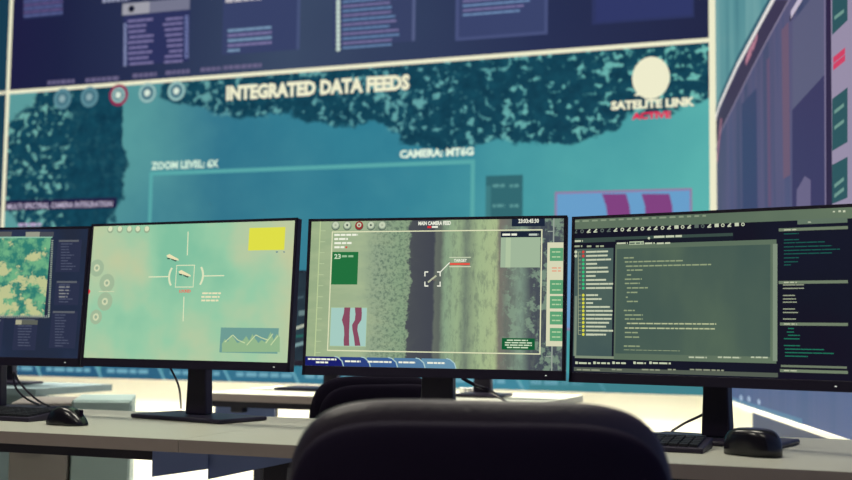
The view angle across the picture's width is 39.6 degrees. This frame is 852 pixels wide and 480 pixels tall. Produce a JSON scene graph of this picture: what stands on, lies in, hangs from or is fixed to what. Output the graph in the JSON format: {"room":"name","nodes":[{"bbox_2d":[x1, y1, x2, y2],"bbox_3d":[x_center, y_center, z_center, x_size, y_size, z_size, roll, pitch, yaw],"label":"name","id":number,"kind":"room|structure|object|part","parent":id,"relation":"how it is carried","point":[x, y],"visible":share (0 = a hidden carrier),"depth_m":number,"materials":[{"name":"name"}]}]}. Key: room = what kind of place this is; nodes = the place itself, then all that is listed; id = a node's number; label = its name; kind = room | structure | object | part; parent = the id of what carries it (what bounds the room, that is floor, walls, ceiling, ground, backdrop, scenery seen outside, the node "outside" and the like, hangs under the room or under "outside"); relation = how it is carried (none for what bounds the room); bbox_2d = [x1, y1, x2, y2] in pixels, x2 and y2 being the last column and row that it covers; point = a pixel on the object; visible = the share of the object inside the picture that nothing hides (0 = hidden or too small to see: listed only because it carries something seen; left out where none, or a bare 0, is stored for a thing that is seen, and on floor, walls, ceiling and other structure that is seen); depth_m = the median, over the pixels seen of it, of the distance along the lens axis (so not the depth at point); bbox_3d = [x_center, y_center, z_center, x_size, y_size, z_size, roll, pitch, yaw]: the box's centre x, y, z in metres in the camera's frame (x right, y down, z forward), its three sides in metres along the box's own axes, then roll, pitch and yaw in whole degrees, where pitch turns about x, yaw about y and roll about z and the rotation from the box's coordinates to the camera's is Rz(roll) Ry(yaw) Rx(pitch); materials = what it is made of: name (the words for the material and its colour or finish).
{"room":"control room","nodes":[
{"label":"control room","id":0,"kind":"room"},
{"bbox_2d":[17,376,702,479],"bbox_3d":[-0.638,-0.358,7.236,4.810,3.750,0.120,-1,-5,19],"label":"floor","id":1,"kind":"structure","parent":0,"point":[661,413],"depth_m":7.20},
{"bbox_2d":[733,405,751,427],"bbox_3d":[1.299,-0.733,2.103,0.120,3.750,8.600,0,-4,5],"label":"wall","id":2,"kind":"structure","parent":0,"point":[741,417],"depth_m":5.83,"materials":[{"name":"beige paint"}]},
{"bbox_2d":[715,0,851,439],"bbox_3d":[1.225,-0.920,2.270,0.056,2.852,8.300,0,-4,5],"label":"wall","id":3,"kind":"structure","parent":2,"relation":"attached to","point":[783,118],"depth_m":4.59,"materials":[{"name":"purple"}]},
{"bbox_2d":[752,412,826,438],"bbox_3d":[1.181,0.783,1.613,0.012,0.610,7.744,0,-4,5],"label":"trim","id":4,"kind":"structure","parent":2,"relation":"attached to","point":[758,421],"depth_m":4.87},
{"bbox_2d":[732,401,848,439],"bbox_3d":[1.194,0.500,2.025,0.060,0.016,8.520,0,-4,5],"label":"trim","id":5,"kind":"structure","parent":2,"relation":"attached to","point":[827,435],"depth_m":4.41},
{"bbox_3d":[-2.068,1.234,3.118,9.117,0.100,8.326,-1,-5,19],"label":"floor","id":6,"kind":"structure","parent":0,"visible":0},
{"bbox_2d":[8,397,76,479],"bbox_3d":[-1.162,0.849,3.581,0.169,0.724,0.356,2,-5,-11],"label":"storage cabinet","id":7,"kind":"object","parent":6,"relation":"on","point":[22,466],"visible":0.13,"depth_m":3.44,"materials":[{"name":"grey metal"}]},
{"bbox_3d":[-1.129,0.606,3.450,0.161,0.229,0.020,2,-5,-11],"label":"drawer","id":8,"kind":"part","parent":7,"relation":"part of","materials":[{"name":"grey metal"}]},
{"bbox_2d":[0,382,111,479],"bbox_3d":[-1.946,0.924,4.720,1.564,0.710,0.480,-1,-5,19],"label":"desk","id":9,"kind":"object","parent":6,"relation":"on","point":[47,388],"visible":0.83,"depth_m":4.41,"materials":[{"name":"grey laminate"}]},
{"bbox_2d":[7,365,42,384],"bbox_3d":[-1.690,0.347,4.711,0.616,0.444,0.160,-1,-5,19],"label":"computer monitor","id":10,"kind":"object","parent":9,"relation":"on","point":[10,369],"visible":0.14,"depth_m":4.72,"materials":[{"name":"black plastic"}]},
{"bbox_3d":[-2.005,0.923,4.539,1.555,0.684,0.020,-1,-5,19],"label":"modesty panel","id":11,"kind":"part","parent":9,"relation":"part of","materials":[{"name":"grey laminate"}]},
{"bbox_2d":[69,394,135,479],"bbox_3d":[-0.995,0.850,3.624,0.171,0.732,0.340,2,-5,-11],"label":"storage cabinet","id":12,"kind":"object","parent":6,"relation":"on","point":[81,467],"visible":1,"depth_m":3.48,"materials":[{"name":"white metal"}]},
{"bbox_2d":[0,409,314,459],"bbox_3d":[-1.207,0.814,2.983,1.715,0.740,0.670,-1,-5,19],"label":"desk","id":13,"kind":"object","parent":6,"relation":"on","point":[108,433],"visible":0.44,"depth_m":2.56,"materials":[{"name":"laminate"}]},
{"bbox_2d":[12,373,40,404],"bbox_3d":[-1.054,0.409,3.177,0.124,0.104,0.257,3,-5,-27],"label":"cable","id":14,"kind":"object","parent":13,"relation":"on","point":[13,377],"visible":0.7,"depth_m":3.10,"materials":[{"name":"black plastic"}]},
{"bbox_2d":[0,406,53,421],"bbox_3d":[-1.115,0.428,2.945,0.430,0.024,0.135,-1,-5,22],"label":"keyboard","id":15,"kind":"object","parent":13,"relation":"on","point":[7,413],"visible":0.94,"depth_m":2.85,"materials":[{"name":"black plastic"}]},
{"bbox_2d":[13,371,50,406],"bbox_3d":[-1.022,0.406,3.160,0.127,0.108,0.104,5,-6,-43],"label":"cable","id":16,"kind":"object","parent":13,"relation":"on","point":[15,375],"visible":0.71,"depth_m":3.12,"materials":[{"name":"black plastic"}]},
{"bbox_2d":[0,226,90,407],"bbox_3d":[-1.163,0.215,3.212,0.616,0.490,0.172,0,-5,15],"label":"computer monitor","id":17,"kind":"object","parent":13,"relation":"on","point":[44,270],"visible":0.94,"depth_m":3.10,"materials":[{"name":"black plastic"}]},
{"bbox_2d":[46,406,87,425],"bbox_3d":[-0.830,0.406,2.738,0.108,0.042,0.058,-1,-5,24],"label":"computer mouse","id":18,"kind":"object","parent":13,"relation":"on","point":[61,415],"visible":1,"depth_m":2.71,"materials":[{"name":"black plastic"}]},
{"bbox_3d":[-1.206,0.490,3.002,1.675,0.040,0.565,-1,-5,19],"label":"frame rail","id":19,"kind":"part","parent":13,"relation":"part of","materials":[{"name":"metal"}]},
{"bbox_2d":[80,218,301,423],"bbox_3d":[-0.564,0.203,2.984,0.616,0.494,0.205,-2,-5,28],"label":"computer monitor","id":20,"kind":"object","parent":13,"relation":"on","point":[199,297],"visible":1,"depth_m":2.92,"materials":[{"name":"black plastic"}]},
{"bbox_2d":[170,369,181,408],"bbox_3d":[-0.656,0.396,3.155,0.030,0.132,0.342,1,-4,-6],"label":"cable","id":21,"kind":"object","parent":20,"relation":"hanging from","point":[171,370],"visible":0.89,"depth_m":3.00,"materials":[{"name":"black plastic"}]},
{"bbox_2d":[309,376,421,417],"bbox_3d":[-0.247,0.832,3.674,0.630,0.833,0.606,3,-5,-30],"label":"office chair","id":22,"kind":"object","parent":6,"relation":"on","point":[335,392],"visible":0.25,"depth_m":3.45,"materials":[{"name":"black fabric"}]},
{"bbox_2d":[212,386,582,479],"bbox_3d":[-0.124,0.927,4.266,1.262,0.740,0.640,-1,-5,19],"label":"desk","id":23,"kind":"object","parent":6,"relation":"on","point":[258,401],"visible":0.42,"depth_m":4.18,"materials":[{"name":"laminate"}]},
{"bbox_3d":[-0.655,0.683,4.267,0.240,0.213,0.010,-1,-5,19],"label":"modesty panel","id":24,"kind":"part","parent":23,"relation":"part of","materials":[{"name":"blue metal"}]},
{"bbox_3d":[-0.122,0.604,4.284,1.222,0.040,0.535,-1,-5,19],"label":"frame rail","id":25,"kind":"part","parent":23,"relation":"part of","materials":[{"name":"metal"}]},
{"bbox_2d":[274,270,339,390],"bbox_3d":[-0.377,0.342,4.502,0.616,0.456,0.200,-1,-5,19],"label":"computer monitor","id":26,"kind":"object","parent":23,"relation":"on","point":[298,359],"visible":0.07,"depth_m":4.53,"materials":[{"name":"black plastic"}]},
{"bbox_2d":[459,388,466,392],"bbox_3d":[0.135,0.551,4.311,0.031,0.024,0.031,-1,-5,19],"label":"cup","id":27,"kind":"object","parent":23,"relation":"on","point":[461,390],"visible":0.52,"depth_m":4.30,"materials":[{"name":"white ceramic"}]},
{"bbox_2d":[456,379,512,397],"bbox_3d":[0.191,0.320,4.228,0.616,0.472,0.160,-1,-5,19],"label":"computer monitor","id":28,"kind":"object","parent":23,"relation":"on","point":[488,383],"visible":0.13,"depth_m":4.24,"materials":[{"name":"black plastic"}]},
{"bbox_2d":[288,399,671,479],"bbox_3d":[0.069,0.653,1.633,0.630,0.881,0.606,1,-4,2],"label":"office chair","id":29,"kind":"object","parent":6,"relation":"on","point":[385,439],"visible":1,"depth_m":1.41,"materials":[{"name":"black leather"}]},
{"bbox_2d":[178,419,851,479],"bbox_3d":[0.500,0.788,2.381,1.903,0.740,0.670,-1,-5,19],"label":"desk","id":30,"kind":"object","parent":6,"relation":"on","point":[812,458],"visible":0.3,"depth_m":2.26,"materials":[{"name":"laminate"}]},
{"bbox_2d":[152,451,291,478],"bbox_3d":[-0.417,0.463,2.415,0.318,0.056,0.016,-1,-5,19],"label":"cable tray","id":31,"kind":"object","parent":30,"relation":"attached to","point":[163,463],"visible":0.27,"depth_m":2.42,"materials":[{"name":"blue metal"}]},
{"bbox_3d":[-0.506,0.464,2.445,0.131,0.056,0.012,-1,-5,19],"label":"tray plate","id":32,"kind":"part","parent":31,"relation":"part of","materials":[{"name":"blue metal"}]},
{"bbox_3d":[-0.356,0.462,2.397,0.189,0.055,0.010,-1,-5,19],"label":"plate","id":33,"kind":"part","parent":31,"relation":"part of","materials":[{"name":"blue metal"}]},
{"bbox_2d":[302,215,567,399],"bbox_3d":[0.031,0.195,2.760,0.616,0.488,0.170,0,-5,15],"label":"computer monitor","id":34,"kind":"object","parent":30,"relation":"on","point":[438,300],"visible":0.97,"depth_m":2.69,"materials":[{"name":"black plastic"}]},
{"bbox_2d":[461,378,504,399],"bbox_3d":[0.196,0.412,3.171,0.073,0.122,1.009,0,-5,10],"label":"cable","id":35,"kind":"object","parent":34,"relation":"attached to","point":[463,379],"visible":0.78,"depth_m":2.73,"materials":[{"name":"black plastic"}]},
{"bbox_3d":[0.502,0.465,2.399,1.863,0.040,0.565,-1,-5,19],"label":"frame rail","id":36,"kind":"part","parent":30,"relation":"part of","materials":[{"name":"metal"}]},
{"bbox_2d":[655,433,712,453],"bbox_3d":[0.352,0.404,2.396,0.430,0.024,0.135,-1,-5,21],"label":"keyboard","id":37,"kind":"object","parent":30,"relation":"on","point":[679,443],"visible":0.23,"depth_m":2.31,"materials":[{"name":"black plastic"}]},
{"bbox_2d":[671,414,701,431],"bbox_3d":[0.585,0.406,2.660,0.040,0.066,0.162,3,-5,-23],"label":"cable","id":38,"kind":"object","parent":30,"relation":"on","point":[700,415],"visible":0.69,"depth_m":2.63,"materials":[{"name":"black plastic"}]},
{"bbox_2d":[569,204,851,447],"bbox_3d":[0.619,0.185,2.517,0.616,0.486,0.170,-2,-5,33],"label":"computer monitor","id":39,"kind":"object","parent":30,"relation":"on","point":[716,301],"visible":0.99,"depth_m":2.45,"materials":[{"name":"black plastic"}]},
{"bbox_2d":[724,427,782,457],"bbox_3d":[0.619,0.382,2.242,0.068,0.050,0.115,5,-6,-42],"label":"computer mouse","id":40,"kind":"object","parent":30,"relation":"on","point":[743,441],"visible":1,"depth_m":2.21,"materials":[{"name":"black plastic"}]},
{"bbox_3d":[-5.377,-0.634,4.459,2.269,3.750,8.356,-1,-5,19],"label":"wall","id":41,"kind":"structure","parent":0,"visible":0},
{"bbox_2d":[0,0,716,395],"bbox_3d":[-0.667,-0.564,7.162,4.810,2.852,0.068,-1,-5,19],"label":"display screen","id":42,"kind":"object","parent":41,"relation":"attached to","point":[112,111],"depth_m":7.07,"materials":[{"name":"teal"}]}
]}

